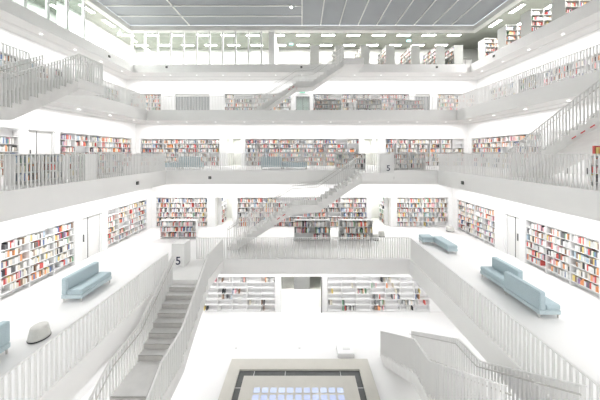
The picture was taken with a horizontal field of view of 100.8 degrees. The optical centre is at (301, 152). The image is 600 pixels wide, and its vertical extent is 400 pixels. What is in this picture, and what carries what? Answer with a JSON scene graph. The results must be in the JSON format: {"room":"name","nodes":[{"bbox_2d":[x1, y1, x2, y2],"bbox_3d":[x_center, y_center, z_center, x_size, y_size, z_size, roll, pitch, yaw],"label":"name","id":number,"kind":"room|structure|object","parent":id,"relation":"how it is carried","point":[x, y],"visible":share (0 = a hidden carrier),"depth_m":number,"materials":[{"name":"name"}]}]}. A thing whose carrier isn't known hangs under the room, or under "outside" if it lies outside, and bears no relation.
{"room":"library","nodes":[
{"label":"library","id":0,"kind":"room"},
{"bbox_2d":[12,0,56,23],"bbox_3d":[-20.310,-9.440,7.000,0.420,3.880,40.200,0,0,0],"label":"wall","id":1,"kind":"structure","parent":0,"point":[33,6],"depth_m":18.88,"materials":[{"name":"paint"}]},
{"bbox_2d":[0,27,126,103],"bbox_3d":[-17.190,-5.162,7.000,0.420,3.855,34.000,0,0,0],"label":"wall","id":2,"kind":"structure","parent":0,"point":[7,37],"depth_m":16.17,"materials":[{"name":"white paint"}]},
{"bbox_2d":[0,107,135,165],"bbox_3d":[-14.010,-0.675,6.900,0.420,3.530,27.400,0,0,0],"label":"wall","id":3,"kind":"structure","parent":0,"point":[42,118],"depth_m":14.35,"materials":[{"name":"white paint"}]},
{"bbox_2d":[28,130,53,153],"bbox_3d":[-13.925,-0.045,13.175,0.150,2.270,1.350,0,0,0],"label":"door","id":4,"kind":"structure","parent":3,"relation":"in","point":[40,142],"depth_m":13.20,"materials":[{"name":"white wood"}]},
{"bbox_2d":[43,78,103,94],"bbox_3d":[-10.660,-3.025,11.400,2.000,0.420,1.400,0,0,0],"label":"floor","id":5,"kind":"structure","parent":0,"point":[85,87],"depth_m":11.38,"materials":[{"name":"white paint"}]},
{"bbox_2d":[77,54,102,85],"bbox_3d":[-9.700,-3.772,11.400,0.060,1.062,1.324,0,0,0],"label":"railing","id":6,"kind":"object","parent":5,"relation":"on","point":[91,62],"visible":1,"depth_m":11.34,"materials":[{"name":"white metal"}]},
{"bbox_2d":[0,188,151,264],"bbox_3d":[-10.890,3.622,7.000,0.420,3.324,21.300,0,0,0],"label":"wall","id":7,"kind":"structure","parent":0,"point":[15,228],"depth_m":11.80,"materials":[{"name":"white paint"}]},
{"bbox_2d":[82,213,100,259],"bbox_3d":[-10.805,4.229,12.650,0.150,2.110,1.200,0,0,0],"label":"door","id":8,"kind":"structure","parent":7,"relation":"in","point":[91,225],"depth_m":12.72,"materials":[{"name":"white wood"}]},
{"bbox_2d":[57,1,134,63],"bbox_3d":[-18.300,-9.440,22.850,0.200,3.879,8.500,0,0,0],"label":"wall","id":9,"kind":"structure","parent":0,"point":[94,33],"depth_m":21.86,"materials":[{"name":"white paint"}]},
{"bbox_2d":[72,326,140,399],"bbox_3d":[-8.810,7.829,6.800,0.420,3.578,16.400,0,0,0],"label":"wall","id":10,"kind":"structure","parent":0,"point":[94,380],"depth_m":10.13,"materials":[{"name":"white paint"}]},
{"bbox_2d":[217,197,231,225],"bbox_3d":[-5.575,4.184,19.010,1.450,2.400,2.720,0,0,0],"label":"wall","id":11,"kind":"structure","parent":0,"point":[228,222],"depth_m":20.27,"materials":[{"name":"white paint"}]},
{"bbox_2d":[218,197,226,224],"bbox_3d":[-6.050,4.265,18.875,0.280,2.038,1.226,0,0,0],"label":"bookcase","id":12,"kind":"object","parent":11,"relation":"on","point":[221,203],"visible":0.69,"depth_m":18.26,"materials":[{"name":"white laminate"}]},
{"bbox_2d":[228,139,240,165],"bbox_3d":[-5.675,-0.090,21.860,1.450,2.560,2.520,0,0,0],"label":"wall","id":13,"kind":"structure","parent":0,"point":[234,145],"depth_m":23.02,"materials":[{"name":"white paint"}]},
{"bbox_2d":[269,31,277,63],"bbox_3d":[-2.825,-9.440,24.825,0.550,3.879,3.550,0,0,0],"label":"wall pier","id":14,"kind":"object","parent":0,"point":[273,46],"visible":0.57,"depth_m":23.05,"materials":[{"name":"white paint"}]},
{"bbox_2d":[33,0,550,48],"bbox_3d":[0.000,-11.530,7.000,41.040,0.300,41.040,0,0,0],"label":"windows","id":15,"kind":"structure","parent":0,"point":[468,40],"depth_m":24.65,"materials":[{"name":"glass"}]},
{"bbox_2d":[0,226,599,399],"bbox_3d":[0.000,5.659,7.000,22.200,0.762,22.140,0,0,0],"label":"floor","id":16,"kind":"structure","parent":0,"point":[575,334],"depth_m":9.38,"materials":[{"name":"white concrete"}]},
{"bbox_2d":[0,321,9,353],"bbox_3d":[-8.085,4.852,5.840,0.730,0.850,1.480,0,0,0],"label":"sofa","id":17,"kind":"object","parent":16,"relation":"on","point":[4,325],"visible":1,"depth_m":6.46,"materials":[{"name":"blue fabric"}]},
{"bbox_2d":[0,221,73,301],"bbox_3d":[-10.850,4.235,8.335,0.300,2.098,6.646,0,0,0],"label":"bookcase","id":18,"kind":"object","parent":16,"relation":"on","point":[25,249],"visible":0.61,"depth_m":9.96,"materials":[{"name":"white laminate"}]},
{"bbox_2d":[26,321,50,343],"bbox_3d":[-7.500,5.097,7.080,0.490,0.360,0.490,0,0,0],"label":"pouf","id":19,"kind":"object","parent":16,"relation":"on","point":[40,331],"visible":1,"depth_m":6.96,"materials":[{"name":"white fabric"}]},
{"bbox_2d":[0,252,168,399],"bbox_3d":[-5.680,4.747,6.150,0.060,1.062,8.724,0,0,0],"label":"railing","id":20,"kind":"object","parent":16,"relation":"on","point":[145,282],"visible":0.91,"depth_m":6.43,"materials":[{"name":"white metal"}]},
{"bbox_2d":[61,261,111,301],"bbox_3d":[-8.140,4.852,9.445,0.720,0.850,1.410,0,0,0],"label":"sofa","id":21,"kind":"object","parent":16,"relation":"on","point":[85,280],"visible":1,"depth_m":9.19,"materials":[{"name":"blue fabric"}]},
{"bbox_2d":[108,199,146,245],"bbox_3d":[-10.850,4.235,15.360,0.300,2.098,3.456,0,0,0],"label":"bookcase","id":22,"kind":"object","parent":16,"relation":"on","point":[125,224],"visible":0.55,"depth_m":15.35,"materials":[{"name":"white laminate"}]},
{"bbox_2d":[160,219,197,238],"bbox_3d":[-7.615,4.717,15.410,2.206,1.118,0.340,0,0,0],"label":"bookcase","id":23,"kind":"object","parent":16,"relation":"on","point":[195,226],"visible":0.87,"depth_m":15.35,"materials":[{"name":"white laminate"}]},
{"bbox_2d":[172,239,189,266],"bbox_3d":[-5.755,4.748,11.820,0.590,1.060,0.660,0,0,0],"label":"panel","id":24,"kind":"object","parent":16,"relation":"on","point":[181,247],"visible":0.99,"depth_m":11.50,"materials":[{"name":"white paint"}]},
{"bbox_2d":[156,197,207,226],"bbox_3d":[-8.560,4.235,17.820,3.656,2.098,0.300,0,0,0],"label":"bookcase","id":25,"kind":"object","parent":16,"relation":"on","point":[168,198],"visible":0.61,"depth_m":17.74,"materials":[{"name":"white laminate"}]},
{"bbox_2d":[207,238,222,278],"bbox_3d":[-3.940,4.752,11.350,0.060,1.062,1.924,0,0,0],"label":"railing","id":26,"kind":"object","parent":16,"relation":"on","point":[215,255],"visible":1,"depth_m":11.22,"materials":[{"name":"white"}]},
{"bbox_2d":[227,155,361,249],"bbox_3d":[-0.410,2.675,14.250,7.398,5.218,1.500,0,0,0],"label":"staircase","id":27,"kind":"structure","parent":16,"relation":"on","point":[297,206],"depth_m":13.50,"materials":[{"name":"concrete"}]},
{"bbox_2d":[237,197,366,226],"bbox_3d":[0.000,4.235,17.820,9.216,2.098,0.300,0,0,0],"label":"bookcase","id":28,"kind":"object","parent":16,"relation":"on","point":[339,214],"visible":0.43,"depth_m":17.91,"materials":[{"name":"white laminate"}]},
{"bbox_2d":[196,237,408,258],"bbox_3d":[0.040,4.747,12.390,10.604,1.062,0.060,0,0,0],"label":"railing","id":29,"kind":"object","parent":16,"relation":"on","point":[197,237],"visible":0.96,"depth_m":12.37,"materials":[{"name":"white metal"}]},
{"bbox_2d":[294,219,329,240],"bbox_3d":[0.610,4.652,14.990,2.156,1.248,0.340,0,0,0],"label":"bookcase","id":30,"kind":"object","parent":16,"relation":"on","point":[311,229],"visible":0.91,"depth_m":15.06,"materials":[{"name":"white laminate"}]},
{"bbox_2d":[338,219,372,240],"bbox_3d":[3.220,4.652,14.990,2.016,1.248,0.340,0,0,0],"label":"bookcase","id":31,"kind":"object","parent":16,"relation":"on","point":[370,221],"visible":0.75,"depth_m":15.02,"materials":[{"name":"white laminate"}]},
{"bbox_2d":[397,197,447,226],"bbox_3d":[8.585,4.235,17.820,3.646,2.098,0.300,0,0,0],"label":"bookcase","id":32,"kind":"object","parent":16,"relation":"on","point":[421,220],"visible":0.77,"depth_m":17.75,"materials":[{"name":"white laminate"}]},
{"bbox_2d":[434,236,457,253],"bbox_3d":[7.880,5.057,13.700,0.520,0.440,1.500,0,0,0],"label":"bench","id":33,"kind":"object","parent":16,"relation":"on","point":[441,241],"visible":0.98,"depth_m":13.40,"materials":[{"name":"blue fabric"}]},
{"bbox_2d":[457,199,494,245],"bbox_3d":[10.850,4.235,15.425,0.300,2.098,3.326,0,0,0],"label":"bookcase","id":34,"kind":"object","parent":16,"relation":"on","point":[475,205],"visible":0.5,"depth_m":15.41,"materials":[{"name":"white laminate"}]},
{"bbox_2d":[480,257,522,292],"bbox_3d":[7.970,4.852,9.970,0.700,0.850,1.300,0,0,0],"label":"sofa","id":35,"kind":"object","parent":16,"relation":"on","point":[495,273],"visible":0.66,"depth_m":9.98,"materials":[{"name":"blue fabric"}]},
{"bbox_2d":[410,238,599,399],"bbox_3d":[5.400,4.747,8.350,0.060,1.062,7.924,0,0,0],"label":"railing","id":36,"kind":"object","parent":16,"relation":"on","point":[448,280],"visible":0.98,"depth_m":6.85,"materials":[{"name":"white"}]},
{"bbox_2d":[504,271,560,317],"bbox_3d":[7.895,4.852,8.590,0.690,0.850,1.420,0,0,0],"label":"sofa","id":37,"kind":"object","parent":16,"relation":"on","point":[523,291],"visible":1,"depth_m":8.23,"materials":[{"name":"blue fabric"}]},
{"bbox_2d":[526,220,599,299],"bbox_3d":[10.850,4.235,8.440,0.300,2.098,6.856,0,0,0],"label":"bookcase","id":38,"kind":"object","parent":16,"relation":"on","point":[572,261],"visible":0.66,"depth_m":9.99,"materials":[{"name":"white laminate"}]},
{"bbox_2d":[0,166,599,222],"bbox_3d":[0.000,1.522,6.900,28.440,0.876,28.240,0,0,0],"label":"balcony","id":39,"kind":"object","parent":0,"point":[24,202],"depth_m":11.01,"materials":[{"name":"white paint"}]},
{"bbox_2d":[0,128,17,175],"bbox_3d":[-13.970,-0.039,10.550,0.300,2.258,3.076,0,0,0],"label":"bookcase","id":40,"kind":"object","parent":39,"relation":"on","point":[4,132],"visible":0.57,"depth_m":11.96,"materials":[{"name":"white laminate"}]},
{"bbox_2d":[6,154,61,185],"bbox_3d":[-9.720,0.558,9.090,0.340,1.048,1.676,0,0,0],"label":"bookcase","id":41,"kind":"object","parent":39,"relation":"on","point":[24,154],"visible":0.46,"depth_m":8.70,"materials":[{"name":"white laminate"}]},
{"bbox_2d":[0,54,77,119],"bbox_3d":[-10.410,-1.585,6.910,1.500,5.349,7.598,0,0,0],"label":"staircase","id":42,"kind":"structure","parent":39,"relation":"on","point":[38,92],"depth_m":9.24,"materials":[{"name":"concrete"}]},
{"bbox_2d":[0,153,164,190],"bbox_3d":[-8.560,0.553,7.075,0.080,1.062,16.774,0,0,0],"label":"railing","id":43,"kind":"object","parent":39,"relation":"on","point":[155,162],"visible":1,"depth_m":9.75,"materials":[{"name":"white metal"}]},
{"bbox_2d":[60,133,130,161],"bbox_3d":[-13.970,-0.039,17.120,0.300,2.258,5.936,0,0,0],"label":"bookcase","id":44,"kind":"object","parent":39,"relation":"on","point":[78,149],"visible":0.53,"depth_m":16.12,"materials":[{"name":"white laminate"}]},
{"bbox_2d":[140,139,219,165],"bbox_3d":[-10.150,-0.039,20.770,6.576,2.258,0.300,0,0,0],"label":"bookcase","id":45,"kind":"object","parent":39,"relation":"on","point":[163,145],"visible":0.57,"depth_m":20.90,"materials":[{"name":"white laminate"}]},
{"bbox_2d":[179,156,203,168],"bbox_3d":[-7.515,0.658,16.825,1.470,0.850,0.650,0,0,0],"label":"sofa","id":46,"kind":"object","parent":39,"relation":"on","point":[180,157],"visible":0.63,"depth_m":16.50,"materials":[{"name":"blue fabric"}]},
{"bbox_2d":[167,153,352,169],"bbox_3d":[-2.625,0.553,15.550,11.674,1.062,0.060,0,0,0],"label":"railing","id":47,"kind":"object","parent":39,"relation":"on","point":[167,153],"visible":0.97,"depth_m":15.52,"materials":[{"name":"white"}]},
{"bbox_2d":[261,156,280,168],"bbox_3d":[-2.040,0.658,16.825,1.420,0.850,0.650,0,0,0],"label":"sofa","id":48,"kind":"object","parent":39,"relation":"on","point":[272,159],"visible":0.59,"depth_m":16.50,"materials":[{"name":"blue fabric"}]},
{"bbox_2d":[245,139,358,165],"bbox_3d":[0.000,-0.039,20.770,9.436,2.258,0.300,0,0,0],"label":"bookcase","id":49,"kind":"object","parent":39,"relation":"on","point":[352,146],"visible":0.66,"depth_m":20.90,"materials":[{"name":"white laminate"}]},
{"bbox_2d":[335,154,364,168],"bbox_3d":[3.200,0.558,16.570,1.976,1.048,0.340,0,0,0],"label":"bookcase","id":50,"kind":"object","parent":39,"relation":"on","point":[335,154],"visible":0.32,"depth_m":16.72,"materials":[{"name":"white laminate"}]},
{"bbox_2d":[363,153,378,172],"bbox_3d":[3.780,0.553,13.560,0.864,1.062,0.060,0,0,0],"label":"railing","id":51,"kind":"object","parent":39,"relation":"on","point":[363,153],"visible":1,"depth_m":13.54,"materials":[{"name":"white"}]},
{"bbox_2d":[380,154,393,172],"bbox_3d":[4.630,0.559,13.555,0.740,1.060,0.130,0,0,0],"label":"panel","id":52,"kind":"object","parent":39,"relation":"on","point":[386,160],"visible":1,"depth_m":13.50,"materials":[{"name":"white paint"}]},
{"bbox_2d":[394,154,424,169],"bbox_3d":[7.025,0.558,16.370,2.026,1.048,0.340,0,0,0],"label":"bookcase","id":53,"kind":"object","parent":39,"relation":"on","point":[394,154],"visible":0.29,"depth_m":16.50,"materials":[{"name":"white laminate"}]},
{"bbox_2d":[392,153,436,169],"bbox_3d":[6.750,0.553,15.550,3.424,1.062,0.060,0,0,0],"label":"railing","id":54,"kind":"object","parent":39,"relation":"on","point":[392,153],"visible":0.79,"depth_m":15.52,"materials":[{"name":"white metal"}]},
{"bbox_2d":[386,139,463,165],"bbox_3d":[10.220,-0.039,20.770,6.536,2.258,0.300,0,0,0],"label":"bookcase","id":55,"kind":"object","parent":39,"relation":"on","point":[455,143],"visible":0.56,"depth_m":20.90,"materials":[{"name":"white laminate"}]},
{"bbox_2d":[472,133,540,168],"bbox_3d":[13.970,-0.039,17.250,0.300,2.258,5.876,0,0,0],"label":"bookcase","id":56,"kind":"object","parent":39,"relation":"on","point":[503,149],"visible":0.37,"depth_m":17.62,"materials":[{"name":"white laminate"}]},
{"bbox_2d":[439,153,599,190],"bbox_3d":[8.550,0.553,7.075,0.060,1.062,16.774,0,0,0],"label":"railing","id":57,"kind":"object","parent":39,"relation":"on","point":[448,162],"visible":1,"depth_m":9.68,"materials":[{"name":"white metal"}]},
{"bbox_2d":[508,79,599,176],"bbox_3d":[10.410,-1.585,7.880,1.500,5.349,7.598,0,0,0],"label":"staircase","id":58,"kind":"structure","parent":39,"relation":"on","point":[583,143],"depth_m":9.27,"materials":[{"name":"concrete"}]},
{"bbox_2d":[0,0,599,79],"bbox_3d":[0.000,-7.450,7.000,41.040,0.720,41.040,0,0,0],"label":"floor","id":59,"kind":"structure","parent":0,"point":[12,12],"depth_m":20.09,"materials":[{"name":"white paint"}]},
{"bbox_2d":[22,0,84,37],"bbox_3d":[-16.200,-9.439,11.850,0.120,3.878,13.260,0,0,0],"label":"columns","id":60,"kind":"structure","parent":59,"relation":"on","point":[24,2],"depth_m":17.01,"materials":[{"name":"white paint"}]},
{"bbox_2d":[0,18,125,74],"bbox_3d":[-16.030,-7.079,7.000,0.300,0.018,31.210,0,0,0],"label":"strip light","id":61,"kind":"object","parent":59,"relation":"attached to","point":[1,20],"visible":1,"depth_m":15.59,"materials":[{"name":"white plastic"}]},
{"bbox_2d":[131,32,261,63],"bbox_3d":[-9.850,-9.439,23.200,12.240,3.878,0.120,0,0,0],"label":"columns","id":62,"kind":"structure","parent":59,"relation":"on","point":[131,32],"depth_m":23.14,"materials":[{"name":"white paint"}]},
{"bbox_2d":[85,0,521,32],"bbox_3d":[0.000,-11.550,7.050,32.700,0.460,32.700,0,0,0],"label":"trim","id":63,"kind":"structure","parent":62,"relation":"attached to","point":[94,4],"depth_m":22.90,"materials":[{"name":"white paint"}]},
{"bbox_2d":[129,76,474,76],"bbox_3d":[0.000,-7.079,23.050,31.930,0.018,0.300,0,0,0],"label":"strip light","id":64,"kind":"object","parent":59,"relation":"attached to","point":[129,76],"visible":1,"depth_m":22.92,"materials":[{"name":"white"}]},
{"bbox_2d":[309,45,318,63],"bbox_3d":[1.230,-8.925,25.150,0.860,2.850,2.700,0,0,0],"label":"bookcase","id":65,"kind":"object","parent":59,"relation":"on","point":[314,49],"visible":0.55,"depth_m":23.80,"materials":[{"name":"paint"}]},
{"bbox_2d":[332,45,343,63],"bbox_3d":[3.630,-8.925,25.150,0.860,2.850,2.700,0,0,0],"label":"bookcase","id":66,"kind":"object","parent":59,"relation":"on","point":[337,47],"visible":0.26,"depth_m":23.80,"materials":[{"name":"paint"}]},
{"bbox_2d":[355,45,369,63],"bbox_3d":[6.050,-8.925,25.150,0.860,2.850,2.700,0,0,0],"label":"bookcase","id":67,"kind":"object","parent":59,"relation":"on","point":[364,50],"visible":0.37,"depth_m":23.80,"materials":[{"name":"paint"}]},
{"bbox_2d":[377,45,394,63],"bbox_3d":[8.470,-8.925,25.150,0.860,2.850,2.700,0,0,0],"label":"bookcase","id":68,"kind":"object","parent":59,"relation":"on","point":[390,49],"visible":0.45,"depth_m":23.80,"materials":[{"name":"paint"}]},
{"bbox_2d":[400,45,419,63],"bbox_3d":[10.890,-8.925,25.150,0.860,2.850,2.700,0,0,0],"label":"bookcase","id":69,"kind":"object","parent":59,"relation":"on","point":[415,49],"visible":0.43,"depth_m":23.80,"materials":[{"name":"paint"}]},
{"bbox_2d":[422,45,444,63],"bbox_3d":[13.280,-8.925,25.150,0.860,2.850,2.700,0,0,0],"label":"bookcase","id":70,"kind":"object","parent":59,"relation":"on","point":[440,49],"visible":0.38,"depth_m":23.80,"materials":[{"name":"paint"}]},
{"bbox_2d":[445,45,462,63],"bbox_3d":[15.030,-8.925,25.150,0.860,2.850,2.700,0,0,0],"label":"bookcase","id":71,"kind":"object","parent":59,"relation":"on","point":[458,49],"visible":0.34,"depth_m":23.80,"materials":[{"name":"paint"}]},
{"bbox_2d":[478,38,497,59],"bbox_3d":[17.825,-8.925,22.730,2.750,2.850,0.860,0,0,0],"label":"bookcase","id":72,"kind":"object","parent":59,"relation":"on","point":[481,44],"visible":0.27,"depth_m":22.48,"materials":[{"name":"paint"}]},
{"bbox_2d":[498,25,520,49],"bbox_3d":[17.825,-8.925,20.430,2.750,2.850,0.860,0,0,0],"label":"bookcase","id":73,"kind":"object","parent":59,"relation":"on","point":[502,32],"visible":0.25,"depth_m":20.21,"materials":[{"name":"paint"}]},
{"bbox_2d":[521,9,550,36],"bbox_3d":[17.825,-8.925,18.230,2.750,2.850,0.860,0,0,0],"label":"bookcase","id":74,"kind":"object","parent":59,"relation":"on","point":[526,18],"visible":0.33,"depth_m":17.97,"materials":[{"name":"paint"}]},
{"bbox_2d":[478,20,599,74],"bbox_3d":[16.030,-7.079,7.000,0.300,0.018,31.210,0,0,0],"label":"strip light","id":75,"kind":"object","parent":59,"relation":"attached to","point":[597,22],"visible":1,"depth_m":16.17,"materials":[{"name":"white plastic"}]},
{"bbox_2d":[551,0,591,21],"bbox_3d":[17.825,-8.925,15.930,2.750,2.850,0.860,0,0,0],"label":"bookcase","id":76,"kind":"object","parent":59,"relation":"on","point":[558,7],"visible":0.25,"depth_m":15.78,"materials":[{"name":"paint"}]},
{"bbox_2d":[1,70,599,123],"bbox_3d":[0.000,-2.837,7.000,34.800,0.795,34.840,0,0,0],"label":"floor","id":77,"kind":"structure","parent":0,"point":[563,91],"depth_m":17.58,"materials":[{"name":"white paint"}]},
{"bbox_2d":[0,42,29,76],"bbox_3d":[-11.720,-3.772,3.125,0.060,1.062,15.074,0,0,0],"label":"railing","id":78,"kind":"object","parent":77,"relation":"on","point":[3,44],"visible":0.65,"depth_m":10.06,"materials":[{"name":"white"}]},
{"bbox_2d":[64,66,145,109],"bbox_3d":[-11.720,-3.772,15.375,0.060,1.062,6.474,0,0,0],"label":"railing","id":79,"kind":"object","parent":77,"relation":"on","point":[138,100],"visible":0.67,"depth_m":16.17,"materials":[{"name":"white"}]},
{"bbox_2d":[225,94,289,109],"bbox_3d":[-4.280,-4.474,24.170,6.416,2.478,0.300,0,0,0],"label":"bookcase","id":80,"kind":"object","parent":77,"relation":"on","point":[236,95],"visible":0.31,"depth_m":24.13,"materials":[{"name":"white laminate"}]},
{"bbox_2d":[141,122,462,122],"bbox_3d":[0.000,-2.429,19.650,25.570,0.018,0.300,0,0,0],"label":"strip light","id":81,"kind":"object","parent":77,"relation":"attached to","point":[141,122],"visible":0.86,"depth_m":19.68,"materials":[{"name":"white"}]},
{"bbox_2d":[148,96,455,109],"bbox_3d":[0.000,-3.772,18.720,23.224,1.062,0.060,0,0,0],"label":"railing","id":82,"kind":"object","parent":77,"relation":"on","point":[148,96],"visible":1,"depth_m":18.69,"materials":[{"name":"white metal"}]},
{"bbox_2d":[313,94,408,109],"bbox_3d":[5.730,-4.474,24.170,9.316,2.478,0.300,0,0,0],"label":"bookcase","id":83,"kind":"object","parent":77,"relation":"on","point":[314,95],"visible":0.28,"depth_m":24.13,"materials":[{"name":"white laminate"}]},
{"bbox_2d":[458,43,599,109],"bbox_3d":[11.720,-3.772,11.350,0.060,1.062,14.524,0,0,0],"label":"railing","id":84,"kind":"object","parent":77,"relation":"on","point":[464,100],"visible":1,"depth_m":12.49,"materials":[{"name":"white"}]},
{"bbox_2d":[466,96,598,121],"bbox_3d":[12.850,-2.429,6.900,0.300,0.018,24.610,0,0,0],"label":"strip light","id":85,"kind":"object","parent":77,"relation":"attached to","point":[597,96],"visible":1,"depth_m":13.82,"materials":[{"name":"white"}]},
{"bbox_2d":[542,53,598,84],"bbox_3d":[17.150,-4.474,13.400,0.300,2.478,8.776,0,0,0],"label":"bookcase","id":86,"kind":"object","parent":77,"relation":"on","point":[598,53],"visible":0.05,"depth_m":15.62,"materials":[{"name":"white laminate"}]},
{"bbox_2d":[82,308,519,399],"bbox_3d":[0.000,9.768,6.800,18.040,0.300,17.240,0,0,0],"label":"floor","id":87,"kind":"structure","parent":0,"point":[255,334],"depth_m":12.72,"materials":[{"name":"white concrete"}]},
{"bbox_2d":[88,255,207,399],"bbox_3d":[-4.660,6.939,6.605,1.520,5.358,7.448,0,0,0],"label":"staircase","id":88,"kind":"structure","parent":87,"relation":"on","point":[170,320],"depth_m":8.21,"materials":[{"name":"concrete"}]},
{"bbox_2d":[203,277,274,311],"bbox_3d":[-3.810,8.559,15.170,4.356,2.118,0.300,0,0,0],"label":"bookcase","id":89,"kind":"object","parent":87,"relation":"on","point":[259,290],"visible":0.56,"depth_m":15.25,"materials":[{"name":"white laminate"}]},
{"bbox_2d":[218,359,379,399],"bbox_3d":[-0.110,9.557,8.325,6.260,0.119,6.250,0,0,0],"label":"skylight","id":90,"kind":"object","parent":87,"relation":"on","point":[245,379],"visible":1,"depth_m":10.40,"materials":[{"name":"beige stone"}]},
{"bbox_2d":[336,344,353,357],"bbox_3d":[2.065,9.502,11.920,0.770,0.232,0.600,0,0,0],"label":"pedestal","id":91,"kind":"object","parent":87,"relation":"on","point":[343,350],"visible":1,"depth_m":11.75,"materials":[{"name":"white laminate"}]},
{"bbox_2d":[327,277,429,311],"bbox_3d":[4.635,8.559,15.170,6.206,2.118,0.300,0,0,0],"label":"bookcase","id":92,"kind":"object","parent":87,"relation":"on","point":[342,289],"visible":0.66,"depth_m":15.24,"materials":[{"name":"white laminate"}]},
{"bbox_2d":[0,2,599,310],"bbox_3d":[0.944,-0.357,15.752,36.433,19.822,21.416,0,0,0],"label":"books","id":93,"kind":"object","parent":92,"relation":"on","point":[3,140],"visible":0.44,"depth_m":17.64,"materials":[{"name":"multicoloured paper"}]},
{"bbox_2d":[380,330,586,399],"bbox_3d":[4.460,6.939,8.155,1.520,5.358,7.248,0,0,0],"label":"staircase","id":94,"kind":"structure","parent":87,"relation":"on","point":[429,362],"depth_m":7.23,"materials":[{"name":"concrete"}]},
{"bbox_2d":[282,277,320,307],"bbox_3d":[-0.040,8.508,17.360,4.660,2.420,4.720,0,0,0],"label":"wall","id":95,"kind":"structure","parent":0,"point":[291,297],"depth_m":16.86,"materials":[{"name":"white paint"}]},
{"bbox_2d":[294,277,309,288],"bbox_3d":[0.000,8.518,17.800,1.120,2.200,0.600,0,0,0],"label":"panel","id":96,"kind":"structure","parent":95,"relation":"on","point":[299,282],"depth_m":17.50,"materials":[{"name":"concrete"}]},
{"bbox_2d":[97,0,506,24],"bbox_3d":[0.000,-11.860,7.050,31.700,0.100,31.700,0,0,0],"label":"ceiling","id":97,"kind":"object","parent":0,"point":[312,9],"visible":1,"depth_m":20.84,"materials":[{"name":"grey glass"}]},
{"bbox_2d":[103,0,480,25],"bbox_3d":[-1.022,-11.780,7.050,29.655,0.060,31.700,0,0,0],"label":"trim","id":98,"kind":"structure","parent":97,"relation":"attached to","point":[170,5],"depth_m":20.55,"materials":[{"name":"white metal"}]},
{"bbox_2d":[136,124,467,165],"bbox_3d":[0.000,-0.675,20.810,27.600,3.530,0.420,0,0,0],"label":"wall","id":99,"kind":"structure","parent":0,"point":[381,132],"depth_m":20.60,"materials":[{"name":"white paint"}]},
{"bbox_2d":[127,80,476,109],"bbox_3d":[0.000,-5.162,24.210,33.960,3.855,0.420,0,0,0],"label":"wall","id":100,"kind":"structure","parent":0,"point":[167,88],"depth_m":24.00,"materials":[{"name":"white paint"}]},
{"bbox_2d":[176,94,209,109],"bbox_3d":[-10.625,-4.475,24.200,3.330,2.480,0.200,0,0,0],"label":"door","id":101,"kind":"structure","parent":100,"relation":"in","point":[178,95],"depth_m":24.16,"materials":[{"name":"white"}]},
{"bbox_2d":[152,184,451,226],"bbox_3d":[0.000,3.622,17.860,21.360,3.324,0.420,0,0,0],"label":"wall","id":102,"kind":"structure","parent":0,"point":[212,191],"depth_m":17.65,"materials":[{"name":"white paint"}]},
{"bbox_2d":[135,49,477,63],"bbox_3d":[0.000,-9.440,27.310,40.200,3.880,0.420,0,0,0],"label":"wall","id":103,"kind":"structure","parent":0,"point":[285,56],"depth_m":27.10,"materials":[{"name":"paint"}]},
{"bbox_2d":[202,274,441,311],"bbox_3d":[0.000,7.829,15.210,17.200,3.578,0.420,0,0,0],"label":"wall","id":104,"kind":"structure","parent":0,"point":[278,277],"depth_m":15.00,"materials":[{"name":"white paint"}]},
{"bbox_2d":[364,139,376,165],"bbox_3d":[5.750,-0.090,21.860,1.400,2.560,2.520,0,0,0],"label":"wall","id":105,"kind":"structure","parent":0,"point":[370,145],"depth_m":22.99,"materials":[{"name":"white paint"}]},
{"bbox_2d":[372,197,388,225],"bbox_3d":[5.650,4.184,19.010,1.600,2.400,2.720,0,0,0],"label":"wall","id":106,"kind":"structure","parent":0,"point":[375,200],"depth_m":20.27,"materials":[{"name":"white paint"}]},
{"bbox_2d":[379,197,387,224],"bbox_3d":[6.200,4.265,18.875,0.280,2.038,1.226,0,0,0],"label":"bookcase","id":107,"kind":"object","parent":106,"relation":"on","point":[385,205],"visible":0.66,"depth_m":18.26,"materials":[{"name":"white laminate"}]},
{"bbox_2d":[452,188,599,262],"bbox_3d":[10.890,3.622,7.000,0.420,3.324,21.300,0,0,0],"label":"wall","id":108,"kind":"structure","parent":0,"point":[588,228],"depth_m":12.07,"materials":[{"name":"white paint"}]},
{"bbox_2d":[505,213,518,258],"bbox_3d":[10.805,4.229,12.650,0.150,2.110,0.900,0,0,0],"label":"door","id":109,"kind":"structure","parent":108,"relation":"in","point":[511,222],"depth_m":12.72,"materials":[{"name":"white wood"}]},
{"bbox_2d":[468,101,598,174],"bbox_3d":[14.010,-0.675,6.900,0.420,3.530,27.400,0,0,0],"label":"wall","id":110,"kind":"structure","parent":0,"point":[526,123],"depth_m":15.66,"materials":[{"name":"white paint"}]},
{"bbox_2d":[477,29,599,103],"bbox_3d":[17.190,-5.162,7.000,0.420,3.855,34.000,0,0,0],"label":"wall","id":111,"kind":"structure","parent":0,"point":[588,40],"depth_m":17.22,"materials":[{"name":"white paint"}]},
{"bbox_3d":[0.000,-3.238,7.000,33.960,0.006,34.000,0,0,0],"label":"floor","id":112,"kind":"structure","parent":0,"visible":0},
{"bbox_2d":[253,46,343,109],"bbox_3d":[-0.340,-5.880,20.550,7.378,5.289,1.500,0,0,0],"label":"staircase","id":113,"kind":"structure","parent":112,"relation":"on","point":[302,86],"depth_m":19.81,"materials":[{"name":"concrete"}]},
{"bbox_2d":[315,100,341,109],"bbox_3d":[2.155,-3.797,20.470,2.166,1.108,0.340,0,0,0],"label":"bookcase","id":114,"kind":"object","parent":112,"relation":"on","point":[329,101],"visible":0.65,"depth_m":20.46,"materials":[{"name":"white laminate"}]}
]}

